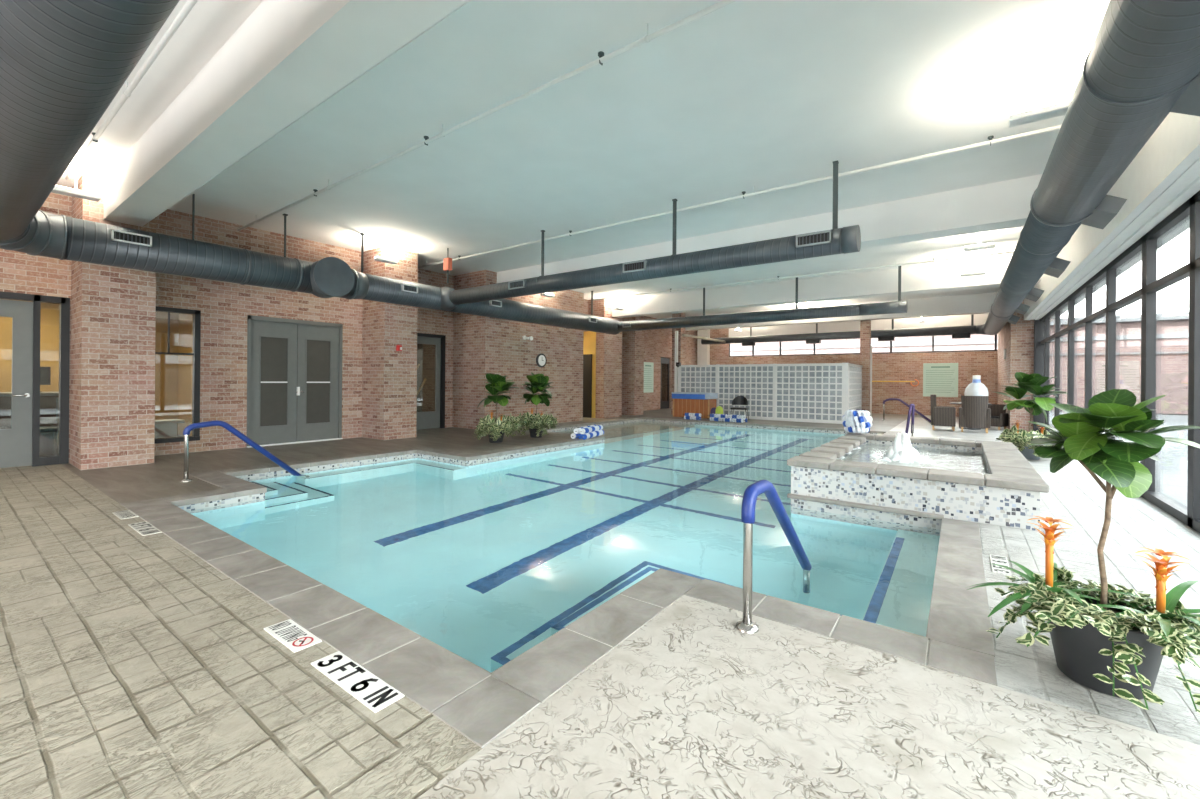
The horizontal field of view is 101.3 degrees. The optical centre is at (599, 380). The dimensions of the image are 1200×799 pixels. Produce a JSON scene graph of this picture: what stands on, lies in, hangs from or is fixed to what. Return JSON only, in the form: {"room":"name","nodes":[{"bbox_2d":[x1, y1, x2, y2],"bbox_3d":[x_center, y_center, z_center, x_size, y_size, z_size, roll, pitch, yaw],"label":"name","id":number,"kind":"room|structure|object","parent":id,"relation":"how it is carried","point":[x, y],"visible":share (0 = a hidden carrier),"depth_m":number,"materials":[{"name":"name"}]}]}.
{"room":"indoor swimming pool","nodes":[
{"label":"indoor swimming pool","id":0,"kind":"room"},
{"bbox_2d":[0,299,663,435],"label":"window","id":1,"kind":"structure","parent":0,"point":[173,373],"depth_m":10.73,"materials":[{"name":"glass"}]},
{"bbox_2d":[0,174,696,469],"bbox_3d":[-3.126,-0.775,13.826,1.800,4.100,28.600,0,0,36],"label":"wall","id":2,"kind":"structure","parent":0,"point":[113,308],"depth_m":9.73,"materials":[{"name":"brick"}]},
{"bbox_2d":[0,299,32,467],"bbox_3d":[-8.473,0.046,6.603,0.117,2.350,1.135,0,0,36],"label":"door","id":3,"kind":"structure","parent":2,"relation":"in","point":[15,442],"depth_m":6.97,"materials":[{"name":"grey paint"}]},
{"bbox_2d":[0,291,69,466],"bbox_3d":[-8.441,0.002,6.676,0.130,2.460,1.690,0,0,36],"label":"door frame","id":4,"kind":"structure","parent":2,"relation":"attached to","point":[64,337],"depth_m":7.21,"materials":[{"name":"grey paint"}]},
{"bbox_2d":[154,306,200,443],"bbox_3d":[-7.239,-0.089,8.282,0.130,2.260,0.800,0,0,36],"label":"window","id":5,"kind":"structure","parent":2,"relation":"in","point":[195,436],"depth_m":8.53,"materials":[{"name":"metal"}]},
{"bbox_2d":[251,320,296,444],"bbox_3d":[-6.327,0.054,9.550,0.053,2.370,0.805,0,0,36],"label":"door","id":6,"kind":"structure","parent":2,"relation":"in","point":[273,344],"depth_m":9.54,"materials":[{"name":"grey paint"}]},
{"bbox_2d":[260,337,287,425],"bbox_3d":[-6.324,0.024,9.547,0.004,1.710,0.465,0,0,36],"label":"window","id":7,"kind":"structure","parent":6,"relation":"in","point":[273,350],"depth_m":9.54,"materials":[{"name":"glass"}]},
{"bbox_2d":[246,315,342,446],"bbox_3d":[-6.081,0.021,9.875,0.115,2.460,1.740,0,0,36],"label":"door frame","id":8,"kind":"structure","parent":2,"relation":"attached to","point":[250,318],"depth_m":9.67,"materials":[{"name":"grey paint"}]},
{"bbox_2d":[247,387,342,447],"bbox_3d":[-6.049,0.691,9.847,0.110,1.120,1.740,0,0,36],"label":"trim","id":9,"kind":"structure","parent":2,"relation":"attached to","point":[298,388],"depth_m":9.81,"materials":[{"name":"white metal"}]},
{"bbox_2d":[295,324,338,441],"bbox_3d":[-5.836,0.058,10.166,0.117,2.370,0.861,0,0,36],"label":"door","id":10,"kind":"structure","parent":2,"relation":"in","point":[317,346],"depth_m":10.19,"materials":[{"name":"grey paint"}]},
{"bbox_2d":[306,340,329,423],"bbox_3d":[-5.842,0.028,10.205,0.004,1.710,0.465,0,0,36],"label":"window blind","id":11,"kind":"object","parent":10,"relation":"in","point":[317,351],"depth_m":10.20,"materials":[{"name":"fabric"}]},
{"bbox_2d":[416,336,440,429],"bbox_3d":[-4.510,0.068,12.690,0.053,2.370,0.900,0,0,36],"label":"door","id":12,"kind":"structure","parent":2,"relation":"in","point":[425,420],"depth_m":12.93,"materials":[{"name":"grey paint"}]},
{"bbox_2d":[417,333,445,427],"bbox_3d":[-4.475,0.034,12.714,0.150,2.460,1.020,0,0,36],"label":"door frame","id":13,"kind":"structure","parent":2,"relation":"attached to","point":[443,337],"depth_m":13.02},
{"bbox_2d":[644,362,653,392],"bbox_3d":[2.098,-0.128,21.524,0.024,1.330,0.950,0,0,36],"label":"board","id":14,"kind":"object","parent":2,"relation":"attached to","point":[648,366],"visible":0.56,"depth_m":21.55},
{"bbox_2d":[660,358,669,408],"bbox_3d":[3.017,0.140,22.838,0.117,2.350,0.891,0,0,36],"label":"door","id":15,"kind":"structure","parent":2,"relation":"in","point":[665,362],"depth_m":22.89,"materials":[{"name":"brown wood"}]},
{"bbox_2d":[417,343,419,411],"bbox_3d":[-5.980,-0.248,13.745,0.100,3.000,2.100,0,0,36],"label":"door window","id":16,"kind":"structure","parent":0,"point":[418,345],"depth_m":14.52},
{"bbox_2d":[56,0,1109,318],"bbox_3d":[1.658,-2.912,10.519,14.200,0.250,28.900,0,0,36],"label":"ceiling","id":17,"kind":"structure","parent":0,"point":[743,95],"depth_m":5.46,"materials":[{"name":"paint"}]},
{"bbox_2d":[51,160,100,201],"bbox_3d":[-6.852,-2.633,6.439,0.160,0.445,0.440,0,0,36],"label":"uplight","id":18,"kind":"object","parent":17,"relation":"hanging from","point":[57,189],"visible":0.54,"depth_m":6.42,"materials":[{"name":"white metal"}]},
{"bbox_2d":[65,0,197,179],"bbox_3d":[-2.755,-2.746,3.400,11.100,0.147,0.056,0,0,36],"label":"pipe","id":19,"kind":"object","parent":17,"relation":"attached to","point":[190,4],"visible":1,"depth_m":4.40,"materials":[{"name":"metal"}]},
{"bbox_2d":[104,0,467,226],"bbox_3d":[-2.399,-2.534,3.829,11.170,0.590,0.405,0,0,36],"label":"beam","id":20,"kind":"structure","parent":17,"relation":"attached to","point":[287,57],"depth_m":3.93,"materials":[{"name":"paint"}]},
{"bbox_2d":[182,0,536,204],"bbox_3d":[-1.923,-2.798,4.476,11.170,0.055,0.280,0,0,36],"label":"beam","id":21,"kind":"structure","parent":17,"relation":"attached to","point":[473,18],"depth_m":4.58,"materials":[{"name":"paint"}]},
{"bbox_2d":[374,242,397,264],"bbox_3d":[-4.401,-2.633,10.122,0.160,0.405,0.440,0,0,36],"label":"uplight","id":22,"kind":"object","parent":17,"relation":"hanging from","point":[380,259],"visible":1,"depth_m":10.10,"materials":[{"name":"white metal"}]},
{"bbox_2d":[443,248,451,282],"bbox_3d":[-3.254,-2.451,10.521,0.180,0.750,0.100,0,0,36],"label":"box","id":23,"kind":"object","parent":17,"relation":"hanging from","point":[447,262],"visible":1,"depth_m":10.49,"materials":[{"name":"metal"}]},
{"bbox_2d":[237,0,737,230],"bbox_3d":[-1.766,-2.738,5.427,11.900,0.147,0.056,0,0,36],"label":"pipe","id":24,"kind":"object","parent":17,"relation":"attached to","point":[723,3],"visible":1,"depth_m":4.55,"materials":[{"name":"metal"}]},
{"bbox_2d":[536,230,544,282],"bbox_3d":[-1.075,-2.300,9.232,0.060,1.017,0.338,0,0,36],"label":"hanger","id":25,"kind":"object","parent":17,"relation":"hanging from","point":[542,231],"visible":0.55,"depth_m":9.23,"materials":[{"name":"metal"}]},
{"bbox_2d":[669,199,676,262],"bbox_3d":[1.151,-2.282,7.601,0.060,1.017,0.338,0,0,36],"label":"hanger","id":26,"kind":"object","parent":17,"relation":"hanging from","point":[673,200],"visible":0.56,"depth_m":7.59,"materials":[{"name":"metal"}]},
{"bbox_2d":[418,124,1061,267],"bbox_3d":[0.225,-2.722,8.481,12.300,0.147,0.056,0,0,36],"label":"beam","id":27,"kind":"structure","parent":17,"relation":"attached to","point":[1057,127],"depth_m":6.63,"materials":[{"name":"white paint"}]},
{"bbox_2d":[497,174,1041,282],"bbox_3d":[1.932,-2.509,9.739,11.170,0.570,0.430,0,0,36],"label":"beam","id":28,"kind":"structure","parent":17,"relation":"attached to","point":[1003,204],"depth_m":7.61,"materials":[{"name":"paint"}]},
{"bbox_2d":[593,251,1013,299],"bbox_3d":[4.220,-2.674,12.917,11.100,0.177,0.056,0,0,36],"label":"beam","id":29,"kind":"structure","parent":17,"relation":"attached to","point":[1009,252],"depth_m":11.94,"materials":[{"name":"white paint"}]},
{"bbox_2d":[612,256,1040,317],"bbox_3d":[5.059,-2.474,14.005,11.170,0.590,0.450,0,0,36],"label":"beam","id":30,"kind":"structure","parent":17,"relation":"attached to","point":[947,276],"depth_m":13.04,"materials":[{"name":"paint"}]},
{"bbox_2d":[832,160,838,238],"bbox_3d":[2.990,-2.267,6.253,0.060,1.017,0.338,0,0,36],"label":"hanger","id":31,"kind":"object","parent":17,"relation":"hanging from","point":[835,163],"visible":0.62,"depth_m":6.25,"materials":[{"name":"metal"}]},
{"bbox_2d":[685,292,996,330],"bbox_3d":[8.222,-2.448,18.320,11.170,0.590,0.450,0,0,36],"label":"beam","id":32,"kind":"structure","parent":17,"relation":"attached to","point":[972,303],"depth_m":16.32,"materials":[{"name":"paint"}]},
{"bbox_2d":[898,266,900,305],"bbox_3d":[7.077,-2.234,11.626,0.060,1.017,0.298,0,0,36],"label":"hanger","id":33,"kind":"object","parent":17,"relation":"hanging from","point":[899,267],"visible":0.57,"depth_m":11.62,"materials":[{"name":"metal"}]},
{"bbox_2d":[0,0,906,334],"bbox_3d":[1.424,-1.772,7.536,12.637,0.690,13.617,0,0,36],"label":"air duct","id":34,"kind":"object","parent":33,"relation":"hanging from","point":[63,63],"visible":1,"depth_m":6.17,"materials":[{"name":"grey metal"}]},
{"bbox_2d":[111,229,151,246],"bbox_3d":[-6.363,-1.922,6.683,0.130,0.140,0.400,0,0,36],"label":"vent grille","id":35,"kind":"object","parent":34,"relation":"attached to","point":[121,237],"depth_m":6.65,"materials":[{"name":"white metal"}]},
{"bbox_2d":[401,284,417,292],"bbox_3d":[-3.908,-1.872,10.066,0.130,0.140,0.340,0,0,36],"label":"vent grille","id":36,"kind":"object","parent":34,"relation":"attached to","point":[405,288],"depth_m":10.04,"materials":[{"name":"white metal"}]},
{"bbox_2d":[508,279,525,289],"bbox_3d":[-1.564,-1.827,9.433,0.420,0.150,0.130,0,0,36],"label":"vent grille","id":37,"kind":"object","parent":34,"relation":"attached to","point":[516,284],"depth_m":9.39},
{"bbox_2d":[623,260,646,272],"bbox_3d":[0.573,-1.809,7.867,0.420,0.150,0.130,0,0,36],"label":"vent grille","id":38,"kind":"object","parent":34,"relation":"attached to","point":[640,266],"depth_m":7.82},
{"bbox_2d":[796,230,831,247],"bbox_3d":[2.735,-1.792,6.282,0.420,0.150,0.130,0,0,36],"label":"vent grille","id":39,"kind":"object","parent":34,"relation":"attached to","point":[822,238],"depth_m":6.24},
{"bbox_2d":[964,232,995,251],"bbox_3d":[6.666,-2.523,8.644,0.440,0.445,0.160,0,0,36],"label":"uplight","id":40,"kind":"object","parent":17,"relation":"hanging from","point":[990,245],"visible":0.76,"depth_m":8.60,"materials":[{"name":"white metal"}]},
{"bbox_2d":[1009,63,1071,127],"bbox_3d":[3.901,-2.546,4.347,0.440,0.445,0.160,0,0,36],"label":"uplight","id":41,"kind":"object","parent":17,"relation":"hanging from","point":[1058,109],"visible":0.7,"depth_m":4.34,"materials":[{"name":"white metal"}]},
{"bbox_2d":[1024,112,1199,319],"bbox_3d":[6.883,-2.199,6.499,0.650,1.110,28.600,0,0,36],"label":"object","id":42,"kind":"structure","parent":17,"relation":"attached to","point":[1174,146],"depth_m":4.94,"materials":[{"name":"white paint"}]},
{"bbox_3d":[10.583,-2.206,17.797,0.060,1.017,0.308,0,0,36],"label":"hanger","id":43,"kind":"object","parent":17,"relation":"hanging from","visible":0},
{"bbox_2d":[701,0,1199,345],"bbox_3d":[1.389,-1.772,8.818,10.591,0.518,25.650,0,0,36],"label":"air duct","id":44,"kind":"object","parent":43,"relation":"hanging from","point":[1141,66],"visible":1,"depth_m":3.12,"materials":[{"name":"metal"}]},
{"bbox_2d":[1015,303,1029,314],"bbox_3d":[9.235,-1.592,10.847,0.331,0.264,0.540,0,0,36],"label":"outlet","id":45,"kind":"object","parent":44,"relation":"attached to","point":[1022,309],"depth_m":10.62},
{"bbox_2d":[1025,287,1043,301],"bbox_3d":[7.934,-1.602,9.072,0.331,0.264,0.540,0,0,36],"label":"outlet","id":46,"kind":"object","parent":44,"relation":"attached to","point":[1036,293],"depth_m":8.85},
{"bbox_2d":[1043,257,1070,277],"bbox_3d":[6.397,-1.615,6.975,0.331,0.264,0.540,0,0,36],"label":"outlet","id":47,"kind":"object","parent":44,"relation":"attached to","point":[1058,266],"depth_m":6.76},
{"bbox_2d":[1081,194,1126,228],"bbox_3d":[4.742,-1.628,4.717,0.331,0.264,0.540,0,0,36],"label":"outlet","id":48,"kind":"object","parent":44,"relation":"attached to","point":[1108,208],"depth_m":4.52,"materials":[{"name":"metal"}]},
{"bbox_2d":[1169,72,1199,115],"bbox_3d":[3.235,-1.641,2.660,0.331,0.264,0.540,0,0,36],"label":"outlet","id":49,"kind":"object","parent":44,"relation":"attached to","point":[1184,94],"depth_m":2.70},
{"bbox_2d":[583,331,595,417],"bbox_3d":[-1.903,-0.265,17.489,3.450,3.100,1.360,0,0,36],"label":"wall","id":50,"kind":"structure","parent":0,"point":[589,337],"depth_m":17.02,"materials":[{"name":"yellow paint"}]},
{"bbox_2d":[583,354,591,417],"bbox_3d":[-0.535,0.196,17.203,0.600,2.200,0.040,0,0,36],"label":"door","id":51,"kind":"structure","parent":50,"relation":"in","point":[587,358],"depth_m":17.10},
{"bbox_2d":[0,408,1199,798],"bbox_3d":[-0.081,1.299,11.830,17.900,0.001,29.000,0,0,36],"label":"floor","id":52,"kind":"structure","parent":0,"point":[132,666],"depth_m":2.00,"materials":[{"name":"concrete"}]},
{"bbox_2d":[112,510,138,519],"bbox_3d":[-4.457,1.259,4.623,0.360,0.010,0.120,0,0,36],"label":"marker","id":53,"kind":"object","parent":52,"relation":"on","point":[126,514],"visible":1,"depth_m":4.61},
{"bbox_2d":[128,521,161,535],"bbox_3d":[-3.893,1.265,4.210,0.500,0.006,0.120,0,0,36],"label":"marker","id":54,"kind":"object","parent":52,"relation":"on","point":[145,528],"visible":1,"depth_m":4.19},
{"bbox_2d":[180,420,300,481],"bbox_3d":[-4.762,1.143,6.710,0.120,1.238,1.504,0,0,36],"label":"rail","id":55,"kind":"object","parent":52,"relation":"on","point":[186,432],"visible":0.86,"depth_m":6.45,"materials":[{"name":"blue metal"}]},
{"bbox_2d":[264,619,321,652],"bbox_3d":[-1.555,1.283,2.486,0.360,0.010,0.125,0,0,36],"label":"marker","id":56,"kind":"object","parent":52,"relation":"on","point":[289,633],"visible":1,"depth_m":2.47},
{"bbox_2d":[311,651,403,712],"bbox_3d":[-1.057,1.288,2.125,0.545,0.006,0.125,0,0,36],"label":"marker","id":57,"kind":"object","parent":52,"relation":"on","point":[370,690],"visible":1,"depth_m":2.10,"materials":[{"name":"tile"}]},
{"bbox_2d":[488,430,504,442],"bbox_3d":[-2.151,1.133,10.187,0.376,0.300,0.376,0,0,36],"label":"pot","id":58,"kind":"object","parent":52,"relation":"on","point":[500,440],"depth_m":10.08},
{"bbox_2d":[474,373,519,442],"bbox_3d":[-2.133,0.571,10.191,0.955,1.423,1.031,0,0,-27],"label":"fig","id":59,"kind":"object","parent":52,"relation":"on","point":[495,428],"visible":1,"depth_m":10.01,"materials":[{"name":"plant"}]},
{"bbox_2d":[179,419,877,510],"bbox_3d":[1.137,1.874,9.328,8.930,1.130,13.490,0,0,36],"label":"basin","id":60,"kind":"object","parent":52,"relation":"in","point":[275,473],"visible":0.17,"depth_m":8.50,"materials":[{"name":"tile"}]},
{"bbox_2d":[186,421,940,671],"bbox_3d":[1.141,1.429,9.328,8.930,0.001,13.490,0,0,36],"label":"pool water","id":61,"kind":"object","parent":60,"relation":"in","point":[485,562],"visible":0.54,"depth_m":4.51,"materials":[{"name":"liquid"}]},
{"bbox_2d":[529,426,543,437],"bbox_3d":[-1.442,1.138,11.155,0.376,0.300,0.376,0,0,36],"label":"pot","id":62,"kind":"object","parent":52,"relation":"on","point":[533,431],"depth_m":11.02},
{"bbox_2d":[517,372,558,437],"bbox_3d":[-1.432,0.553,11.151,0.974,1.471,0.939,0,0,12],"label":"fig","id":63,"kind":"object","parent":52,"relation":"on","point":[536,424],"visible":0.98,"depth_m":11.00,"materials":[{"name":"plant"}]},
{"bbox_2d":[120,416,997,747],"bbox_3d":[1.125,1.334,9.340,9.490,0.061,14.090,0,0,36],"label":"pool coping","id":64,"kind":"object","parent":52,"relation":"on","point":[430,675],"visible":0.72,"depth_m":2.67,"materials":[{"name":"concrete"}]},
{"bbox_2d":[571,425,603,439],"bbox_3d":[-0.248,1.171,11.259,0.411,0.233,1.325,0,0,22],"label":"lane rope","id":65,"kind":"object","parent":64,"relation":"on","point":[587,432],"visible":1,"depth_m":10.90,"materials":[{"name":"blue plastic"}]},
{"bbox_2d":[707,414,748,422],"bbox_3d":[4.075,1.206,15.791,1.325,0.233,0.410,0,0,36],"label":"lane rope","id":66,"kind":"object","parent":64,"relation":"on","point":[713,417],"visible":1,"depth_m":15.64,"materials":[{"name":"blue plastic"}]},
{"bbox_2d":[674,331,677,391],"bbox_3d":[2.906,-0.276,18.763,0.100,3.200,0.100,0,0,36],"label":"post","id":67,"kind":"object","parent":52,"relation":"on","point":[676,332],"visible":0.64,"depth_m":18.73,"materials":[{"name":"paint"}]},
{"bbox_2d":[671,313,685,414],"bbox_3d":[3.033,-0.725,19.032,0.380,4.100,0.380,0,0,36],"label":"column","id":68,"kind":"structure","parent":52,"relation":"on","point":[681,339],"depth_m":18.94,"materials":[{"name":"brick"}]},
{"bbox_2d":[672,392,717,418],"bbox_3d":[3.402,0.888,17.711,1.500,0.880,0.740,0,0,36],"label":"storage box","id":69,"kind":"object","parent":52,"relation":"on","point":[683,402],"visible":0.96,"depth_m":17.41,"materials":[{"name":"brown wood"}]},
{"bbox_2d":[730,396,748,419],"bbox_3d":[4.699,0.929,16.569,0.564,0.822,0.492,0,0,25],"label":"chair","id":70,"kind":"object","parent":52,"relation":"on","point":[739,400],"visible":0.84,"depth_m":16.69,"materials":[{"name":"plastic"}]},
{"bbox_2d":[678,363,861,423],"bbox_3d":[6.167,0.395,18.137,5.870,1.910,2.892,0,0,36],"label":"glass wall","id":71,"kind":"structure","parent":52,"relation":"on","point":[808,392],"depth_m":16.52,"materials":[{"name":"white glass"}]},
{"bbox_2d":[736,480,811,633],"bbox_3d":[1.134,1.147,3.082,0.120,1.165,1.324,0,0,36],"label":"rail","id":72,"kind":"object","parent":52,"relation":"on","point":[752,491],"visible":0.98,"depth_m":2.59,"materials":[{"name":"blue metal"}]},
{"bbox_2d":[860,320,870,411],"bbox_3d":[9.536,-0.673,17.688,0.300,4.100,0.300,0,0,36],"label":"column","id":73,"kind":"structure","parent":52,"relation":"on","point":[865,325],"depth_m":17.55,"materials":[{"name":"brick"}]},
{"bbox_2d":[870,346,871,416],"bbox_3d":[9.653,0.078,17.535,0.057,2.600,0.060,0,0,36],"label":"post","id":74,"kind":"object","parent":52,"relation":"on","point":[870,346],"visible":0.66,"depth_m":17.51,"materials":[{"name":"paint"}]},
{"bbox_2d":[882,398,930,423],"bbox_3d":[10.002,0.989,16.089,0.121,0.785,1.488,0,0,-36],"label":"rail","id":75,"kind":"object","parent":52,"relation":"on","point":[888,399],"visible":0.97,"depth_m":16.17,"materials":[{"name":"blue metal"}]},
{"bbox_2d":[905,404,914,435],"bbox_3d":[7.364,0.958,11.687,0.355,0.813,0.172,0,0,-20],"label":"rail","id":76,"kind":"object","parent":52,"relation":"on","point":[911,406],"visible":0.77,"depth_m":11.65,"materials":[{"name":"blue metal"}]},
{"bbox_2d":[787,432,1048,530],"bbox_3d":[4.131,1.212,6.474,2.235,1.042,3.840,0,0,36],"label":"hot tub","id":77,"kind":"object","parent":52,"relation":"on","point":[906,479],"visible":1,"depth_m":5.15,"materials":[{"name":"tile"}]},
{"bbox_2d":[842,409,871,432],"bbox_3d":[4.377,0.691,8.381,0.459,0.392,0.428,0,0,36],"label":"lane rope","id":78,"kind":"object","parent":77,"relation":"on","point":[858,421],"visible":1,"depth_m":8.24,"materials":[{"name":"plastic"}]},
{"bbox_2d":[930,395,955,430],"bbox_3d":[9.569,0.893,13.750,0.570,0.970,0.670,0,0,33],"label":"wicker chair","id":79,"kind":"object","parent":52,"relation":"on","point":[940,415],"visible":1,"depth_m":13.49,"materials":[{"name":"grey wicker"}]},
{"bbox_2d":[950,402,991,429],"bbox_3d":[10.574,1.018,14.065,0.960,0.735,0.960,0,0,36],"label":"round table","id":80,"kind":"object","parent":52,"relation":"on","point":[959,403],"visible":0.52,"depth_m":13.89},
{"bbox_2d":[964,375,988,399],"bbox_3d":[10.693,0.252,13.983,0.550,0.800,0.550,0,0,36],"label":"glass jug","id":81,"kind":"object","parent":80,"relation":"on","point":[976,388],"visible":0.76,"depth_m":13.85,"materials":[{"name":"white glass"}]},
{"bbox_2d":[959,396,990,432],"bbox_3d":[10.027,0.896,13.183,0.670,0.970,0.570,0,0,36],"label":"wicker chair","id":82,"kind":"object","parent":52,"relation":"on","point":[974,412],"visible":1,"depth_m":12.96,"materials":[{"name":"grey wicker"}]},
{"bbox_2d":[988,404,1007,429],"bbox_3d":[11.260,1.042,14.165,0.570,0.698,0.670,0,0,-34],"label":"wicker chair","id":83,"kind":"object","parent":52,"relation":"on","point":[999,417],"visible":0.52,"depth_m":13.93,"materials":[{"name":"black wicker"}]},
{"bbox_2d":[990,554,1010,575],"bbox_3d":[2.869,1.320,3.531,0.100,0.006,0.420,0,0,36],"label":"marker","id":84,"kind":"object","parent":52,"relation":"on","point":[1000,560],"visible":0.99,"depth_m":3.52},
{"bbox_2d":[997,300,1033,431],"bbox_3d":[13.359,-0.392,15.752,0.720,3.600,6.000,0,0,36],"label":"wall pier","id":85,"kind":"object","parent":52,"relation":"on","point":[1017,339],"visible":0.43,"depth_m":13.48,"materials":[{"name":"brick"}]},
{"bbox_2d":[994,372,1066,459],"bbox_3d":[7.440,0.611,8.511,1.011,1.500,0.938,0,0,29],"label":"fig","id":86,"kind":"object","parent":52,"relation":"on","point":[1030,383],"visible":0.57,"depth_m":8.44,"materials":[{"name":"plant"}]},
{"bbox_2d":[1020,446,1039,459],"bbox_3d":[7.453,1.210,8.541,0.376,0.300,0.376,0,0,36],"label":"pot","id":87,"kind":"object","parent":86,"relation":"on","point":[1027,453],"depth_m":8.43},
{"bbox_2d":[1033,316,1048,432],"bbox_3d":[11.447,-0.122,12.775,0.200,3.030,1.060,0,0,36],"label":"window","id":88,"kind":"structure","parent":52,"relation":"on","point":[1041,326],"depth_m":13.03,"materials":[{"name":"clear glass"}]},
{"bbox_2d":[1045,308,1059,430],"bbox_3d":[10.721,-0.128,11.683,0.080,3.030,1.680,0,0,36],"label":"window","id":89,"kind":"structure","parent":52,"relation":"on","point":[1053,315],"depth_m":11.58,"materials":[{"name":"clear glass"}]},
{"bbox_2d":[1055,296,1073,446],"bbox_3d":[9.722,-0.136,10.320,0.080,3.030,1.760,0,0,36],"label":"window","id":90,"kind":"structure","parent":52,"relation":"on","point":[1066,307],"depth_m":10.23,"materials":[{"name":"clear glass"}]},
{"bbox_2d":[1068,283,1091,408],"bbox_3d":[8.741,-0.144,8.981,0.080,3.030,1.680,0,0,36],"label":"window","id":91,"kind":"structure","parent":52,"relation":"on","point":[1082,297],"depth_m":8.88,"materials":[{"name":"clear glass"}]},
{"bbox_2d":[966,389,1199,713],"bbox_3d":[2.231,0.678,2.146,1.018,1.280,0.742,0,0,36],"label":"potted plant","id":92,"kind":"object","parent":52,"relation":"on","point":[1107,643],"visible":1,"depth_m":2.08,"materials":[{"name":"plant"}]},
{"bbox_2d":[1026,516,1073,586],"bbox_3d":[2.087,0.827,2.286,0.168,0.363,0.186,0,0,36],"label":"flower","id":93,"kind":"object","parent":92,"relation":"on","point":[1035,580],"depth_m":2.28,"materials":[{"name":"plant"}]},
{"bbox_2d":[1047,592,1163,699],"bbox_3d":[2.211,1.163,2.167,0.406,0.309,0.406,0,0,36],"label":"pot","id":94,"kind":"object","parent":92,"relation":"on","point":[1076,649],"depth_m":2.06,"materials":[{"name":"plastic"}]},
{"bbox_2d":[1135,547,1192,612],"bbox_3d":[2.353,0.865,2.064,0.168,0.291,0.186,0,0,36],"label":"flower","id":95,"kind":"object","parent":92,"relation":"on","point":[1165,603],"depth_m":2.07,"materials":[{"name":"plant"}]},
{"bbox_2d":[1086,264,1115,438],"bbox_3d":[7.791,-0.152,7.684,0.080,3.030,1.595,0,0,36],"label":"window","id":96,"kind":"structure","parent":52,"relation":"on","point":[1102,283],"depth_m":7.59,"materials":[{"name":"clear glass"}]},
{"bbox_2d":[1107,234,1155,498],"bbox_3d":[6.810,-0.160,6.345,0.080,3.030,1.875,0,0,36],"label":"window","id":97,"kind":"structure","parent":52,"relation":"on","point":[1135,267],"depth_m":6.14,"materials":[{"name":"clear glass"}]},
{"bbox_2d":[1142,195,1199,528],"bbox_3d":[5.856,-0.168,5.045,0.080,3.030,1.540,0,0,36],"label":"window","id":98,"kind":"structure","parent":52,"relation":"on","point":[1176,286],"depth_m":4.96,"materials":[{"name":"clear glass"}]},
{"bbox_2d":[1190,191,1199,532],"bbox_3d":[4.884,-0.175,3.718,0.080,3.030,1.890,0,0,36],"label":"window","id":99,"kind":"structure","parent":52,"relation":"on","point":[1196,523],"depth_m":4.40,"materials":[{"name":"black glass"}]},
{"bbox_2d":[697,328,997,416],"bbox_3d":[9.514,-0.673,22.446,13.800,4.100,0.250,0,0,36],"label":"wall","id":100,"kind":"structure","parent":0,"point":[885,366],"depth_m":20.19,"materials":[{"name":"brick"}]},
{"bbox_2d":[697,330,709,364],"bbox_3d":[5.299,-0.707,25.195,0.550,4.100,0.300,0,0,36],"label":"trim","id":101,"kind":"structure","parent":100,"relation":"attached to","point":[703,351],"depth_m":25.07,"materials":[{"name":"white paint"}]},
{"bbox_2d":[729,313,988,336],"bbox_3d":[11.034,-2.326,21.330,11.250,0.770,0.270,0,0,36],"label":"trim","id":102,"kind":"structure","parent":100,"relation":"attached to","point":[979,319],"depth_m":21.12,"materials":[{"name":"paint"}]},
{"bbox_2d":[729,334,997,356],"bbox_3d":[10.682,-1.548,21.564,10.485,0.830,0.100,0,0,36],"label":"window","id":103,"kind":"structure","parent":100,"relation":"in","point":[996,336],"depth_m":20.85,"materials":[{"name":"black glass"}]},
{"bbox_2d":[923,363,957,396],"bbox_3d":[13.418,-0.016,19.405,1.140,1.330,0.024,0,0,36],"label":"board","id":104,"kind":"object","parent":100,"relation":"attached to","point":[939,379],"visible":1,"depth_m":19.40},
{"bbox_3d":[-9.728,1.215,7.929,3.150,0.008,5.300,0,0,36],"label":"floor","id":105,"kind":"structure","parent":0,"visible":0},
{"bbox_2d":[0,392,58,455],"bbox_3d":[-9.698,0.706,7.414,0.800,1.030,3.400,0,0,36],"label":"desk","id":106,"kind":"object","parent":105,"relation":"on","point":[47,399],"depth_m":7.92,"materials":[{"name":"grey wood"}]},
{"bbox_2d":[0,392,58,395],"bbox_3d":[-9.694,0.216,7.414,0.800,0.050,3.400,0,0,36],"label":"countertop","id":107,"kind":"structure","parent":106,"relation":"on","point":[1,393],"depth_m":7.86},
{"bbox_2d":[40,367,50,391],"bbox_3d":[-9.249,-0.015,8.019,0.160,0.420,0.400,0,0,36],"label":"computer monitor","id":108,"kind":"object","parent":106,"relation":"on","point":[45,372],"visible":0.19,"depth_m":8.13,"materials":[{"name":"black plastic"}]},
{"bbox_2d":[40,397,58,455],"bbox_3d":[-8.601,0.745,7.558,0.440,0.950,0.470,0,0,36],"label":"office chair","id":109,"kind":"object","parent":105,"relation":"on","point":[42,428],"visible":0.27,"depth_m":7.66,"materials":[{"name":"black plastic"}]},
{"bbox_2d":[155,419,184,438],"bbox_3d":[-8.330,0.993,9.199,0.400,0.480,0.800,0,0,36],"label":"table","id":110,"kind":"object","parent":105,"relation":"on","point":[165,428],"visible":0.41,"depth_m":9.22,"materials":[{"name":"white paint"}]},
{"label":"outside","id":111,"kind":"structure","parent":0,"visible":0},
{"label":"paving","id":112,"kind":"object","parent":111,"visible":0},
{"bbox_2d":[731,334,997,355],"bbox_3d":[15.533,-0.824,31.333,36.600,4.500,3.700,0,0,36],"label":"building","id":113,"kind":"structure","parent":112,"relation":"on","point":[976,341],"depth_m":28.96,"materials":[{"name":"white"}]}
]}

